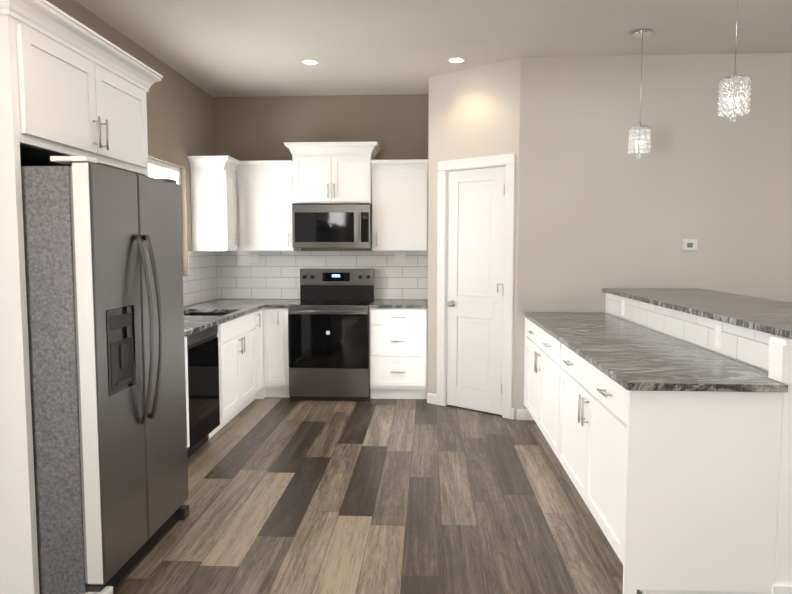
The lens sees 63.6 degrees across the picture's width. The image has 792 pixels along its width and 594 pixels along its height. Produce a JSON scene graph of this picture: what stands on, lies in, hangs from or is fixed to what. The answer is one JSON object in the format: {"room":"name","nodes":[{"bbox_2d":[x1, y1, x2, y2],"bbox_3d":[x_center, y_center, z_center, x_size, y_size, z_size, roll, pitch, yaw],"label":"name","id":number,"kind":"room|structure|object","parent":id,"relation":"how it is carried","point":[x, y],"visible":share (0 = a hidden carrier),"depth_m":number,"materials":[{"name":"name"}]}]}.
{"room":"kitchen","nodes":[
{"label":"kitchen","id":0,"kind":"room"},
{"bbox_2d":[113,397,641,593],"bbox_3d":[1.332,1.347,1.953,7.100,0.100,9.490,0,4,3],"label":"floor","id":1,"kind":"structure","parent":0,"point":[286,495],"depth_m":3.51,"materials":[{"name":"brown wood"}]},
{"bbox_2d":[21,156,188,593],"bbox_3d":[-1.522,0.320,2.959,0.916,1.792,0.906,0,4,3],"label":"fridge","id":2,"kind":"object","parent":1,"relation":"on","point":[104,277],"visible":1,"depth_m":2.56,"materials":[{"name":"grey metal"}]},
{"bbox_2d":[187,325,219,457],"bbox_3d":[-1.627,0.661,4.494,0.580,0.878,0.594,0,4,3],"label":"dishwasher","id":3,"kind":"object","parent":1,"relation":"on","point":[203,382],"visible":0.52,"depth_m":4.44,"materials":[{"name":"grey metal"}]},
{"bbox_2d":[184,299,271,447],"bbox_3d":[-1.605,0.592,5.181,0.690,0.913,3.045,0,4,3],"label":"base cabinet","id":4,"kind":"object","parent":1,"relation":"on","point":[252,336],"depth_m":5.41,"materials":[{"name":"white paint"}]},
{"bbox_2d":[268,299,299,396],"bbox_3d":[-1.100,0.504,6.353,0.199,0.911,0.645,0,4,3],"label":"base cabinet","id":5,"kind":"object","parent":1,"relation":"on","point":[278,356],"depth_m":6.06,"materials":[{"name":"white paint"}]},
{"bbox_2d":[288,268,373,400],"bbox_3d":[-0.621,0.348,6.267,0.756,1.234,0.709,0,4,3],"label":"range oven","id":6,"kind":"object","parent":1,"relation":"on","point":[328,338],"visible":1,"depth_m":6.00,"materials":[{"name":"grey metal"}]},
{"bbox_2d":[369,300,427,398],"bbox_3d":[0.036,0.508,6.291,0.545,0.911,0.652,0,4,3],"label":"base cabinet","id":7,"kind":"object","parent":1,"relation":"on","point":[397,328],"depth_m":6.01,"materials":[{"name":"white paint"}]},
{"bbox_2d":[524,316,534,419],"bbox_3d":[1.382,0.626,4.932,0.658,0.881,0.806,0,4,3],"label":"base cabinet","id":8,"kind":"object","parent":1,"relation":"on","point":[529,352],"depth_m":5.08,"materials":[{"name":"white paint"}]},
{"bbox_2d":[535,328,558,452],"bbox_3d":[1.348,0.677,4.269,0.658,0.881,0.763,0,4,3],"label":"base cabinet","id":9,"kind":"object","parent":1,"relation":"on","point":[546,349],"depth_m":4.38,"materials":[{"name":"white paint"}]},
{"bbox_2d":[555,344,582,491],"bbox_3d":[1.309,0.733,3.527,0.658,0.881,0.727,0,4,3],"label":"base cabinet","id":10,"kind":"object","parent":1,"relation":"on","point":[570,366],"depth_m":3.67,"materials":[{"name":"white paint"}]},
{"bbox_2d":[579,360,791,593],"bbox_3d":[1.280,0.776,2.961,0.658,0.881,0.646,0,4,3],"label":"base cabinet","id":11,"kind":"object","parent":1,"relation":"on","point":[662,417],"depth_m":2.56,"materials":[{"name":"white paint"}]},
{"bbox_2d":[523,312,790,391],"bbox_3d":[1.320,0.248,3.895,0.677,0.030,2.822,0,4,3],"label":"countertop","id":12,"kind":"structure","parent":11,"relation":"on","point":[638,358],"depth_m":3.07,"materials":[{"name":"grey stone"}]},
{"bbox_2d":[603,288,791,339],"bbox_3d":[2.013,0.052,3.824,0.778,0.030,2.862,0,4,3],"label":"countertop","id":13,"kind":"structure","parent":11,"relation":"on","point":[773,317],"depth_m":3.67,"materials":[{"name":"grey stone"}]},
{"bbox_2d":[46,0,791,419],"bbox_3d":[1.330,-0.187,1.786,7.100,2.984,9.590,0,4,3],"label":"wall","id":14,"kind":"structure","parent":0,"point":[596,208],"depth_m":5.21,"materials":[{"name":"paint"}]},
{"bbox_2d":[0,0,151,175],"bbox_3d":[-1.720,-0.908,2.959,0.678,0.555,1.080,0,4,3],"label":"upper cabinet","id":15,"kind":"object","parent":14,"relation":"attached to","point":[70,86],"depth_m":2.71,"materials":[{"name":"white paint"}]},
{"bbox_2d":[148,158,182,261],"bbox_3d":[-2.005,-0.647,5.293,0.034,0.966,1.096,0,4,3],"label":"window","id":16,"kind":"structure","parent":14,"relation":"attached to","point":[158,169],"depth_m":5.48,"materials":[{"name":"white"}]},
{"bbox_2d":[183,251,218,306],"bbox_3d":[-1.948,-0.117,5.174,0.006,0.500,2.990,0,4,3],"label":"tile backsplash","id":17,"kind":"structure","parent":14,"relation":"attached to","point":[212,275],"depth_m":6.21,"materials":[{"name":"white tile"}]},
{"bbox_2d":[187,156,234,250],"bbox_3d":[-1.733,-0.875,6.092,0.332,0.868,0.314,0,4,3],"label":"upper cabinet","id":18,"kind":"object","parent":14,"relation":"attached to","point":[212,177],"depth_m":5.94,"materials":[{"name":"white paint"}]},
{"bbox_2d":[235,159,300,250],"bbox_3d":[-1.282,-0.896,6.375,0.578,0.868,0.409,0,4,3],"label":"upper cabinet","id":19,"kind":"object","parent":14,"relation":"attached to","point":[237,205],"depth_m":6.24,"materials":[{"name":"white paint"}]},
{"bbox_2d":[219,251,427,299],"bbox_3d":[-0.758,-0.226,6.603,2.173,0.500,0.006,0,4,3],"label":"tile backsplash","id":20,"kind":"structure","parent":14,"relation":"attached to","point":[276,274],"depth_m":6.60,"materials":[{"name":"white tile"}]},
{"bbox_2d":[247,251,257,262],"bbox_3d":[-1.486,-0.415,6.621,0.116,0.115,0.004,0,4,3],"label":"electrical outlet plate","id":21,"kind":"object","parent":20,"relation":"attached to","point":[252,256],"depth_m":6.62,"materials":[{"name":"white plastic"}]},
{"bbox_2d":[395,251,405,262],"bbox_3d":[0.044,-0.409,6.542,0.116,0.115,0.004,0,4,3],"label":"electrical outlet plate","id":22,"kind":"object","parent":20,"relation":"attached to","point":[400,256],"depth_m":6.54,"materials":[{"name":"white plastic"}]},
{"bbox_2d":[291,142,374,202],"bbox_3d":[-0.612,-1.205,6.327,0.760,0.573,0.388,0,4,3],"label":"upper cabinet","id":23,"kind":"object","parent":14,"relation":"attached to","point":[325,172],"depth_m":6.14,"materials":[{"name":"white paint"}]},
{"bbox_2d":[292,203,371,247],"bbox_3d":[-0.614,-0.699,6.324,0.754,0.428,0.452,0,4,3],"label":"microwave","id":24,"kind":"object","parent":23,"relation":"attached to","point":[331,225],"visible":1,"depth_m":6.13,"materials":[{"name":"grey metal"}]},
{"bbox_2d":[371,158,427,250],"bbox_3d":[0.043,-0.893,6.337,0.546,0.868,0.348,0,4,3],"label":"upper cabinet","id":25,"kind":"object","parent":14,"relation":"attached to","point":[399,188],"depth_m":6.17,"materials":[{"name":"white paint"}]},
{"bbox_2d":[437,153,514,418],"bbox_3d":[0.710,-0.095,5.613,0.779,2.219,0.118,4,6,40],"label":"door frame","id":26,"kind":"structure","parent":14,"relation":"attached to","point":[507,161],"depth_m":5.46,"materials":[{"name":"white paint"}]},
{"bbox_2d":[447,166,504,414],"bbox_3d":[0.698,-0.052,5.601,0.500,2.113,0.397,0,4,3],"label":"pantry door","id":27,"kind":"structure","parent":14,"relation":"in","point":[475,268],"depth_m":5.59,"materials":[{"name":"white paint"}]},
{"bbox_2d":[511,408,533,419],"bbox_3d":[2.949,0.995,5.292,3.956,0.094,0.037,0,4,3],"label":"baseboard","id":28,"kind":"structure","parent":14,"relation":"attached to","point":[523,414],"depth_m":5.37,"materials":[{"name":"white paint"}]},
{"bbox_2d":[682,239,697,250],"bbox_3d":[2.395,-0.420,5.196,0.124,0.096,0.022,0,4,3],"label":"thermostat","id":29,"kind":"object","parent":14,"relation":"attached to","point":[689,244],"visible":1,"depth_m":5.19,"materials":[{"name":"white plastic"}]},
{"bbox_2d":[75,0,791,96],"bbox_3d":[1.332,-1.728,1.719,7.100,0.100,9.490,0,4,3],"label":"ceiling","id":30,"kind":"structure","parent":0,"point":[231,48],"depth_m":4.62,"materials":[{"name":"paint"}]},
{"bbox_2d":[301,59,318,64],"bbox_3d":[-0.712,-1.945,5.288,0.144,0.008,0.144,0,4,3],"label":"recessed light","id":31,"kind":"object","parent":30,"relation":"in","point":[310,62],"visible":1,"depth_m":5.29,"materials":[{"name":"white paint"}]},
{"bbox_2d":[448,57,464,62],"bbox_3d":[0.496,-1.941,5.236,0.144,0.008,0.144,0,4,3],"label":"recessed light","id":32,"kind":"object","parent":30,"relation":"in","point":[456,60],"visible":1,"depth_m":5.23,"materials":[{"name":"white paint"}]},
{"bbox_2d":[628,29,651,158],"bbox_3d":[1.762,-1.445,4.595,0.156,0.900,0.156,0,4,3],"label":"pendant light","id":33,"kind":"object","parent":30,"relation":"hanging from","point":[640,145],"visible":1,"depth_m":4.58,"materials":[{"name":"clear glass"}]},
{"bbox_2d":[717,0,751,122],"bbox_3d":[1.763,-1.352,3.307,0.156,0.890,0.156,0,4,3],"label":"pendant light","id":34,"kind":"object","parent":30,"relation":"hanging from","point":[729,102],"visible":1,"depth_m":3.30,"materials":[{"name":"clear glass"}]}
]}

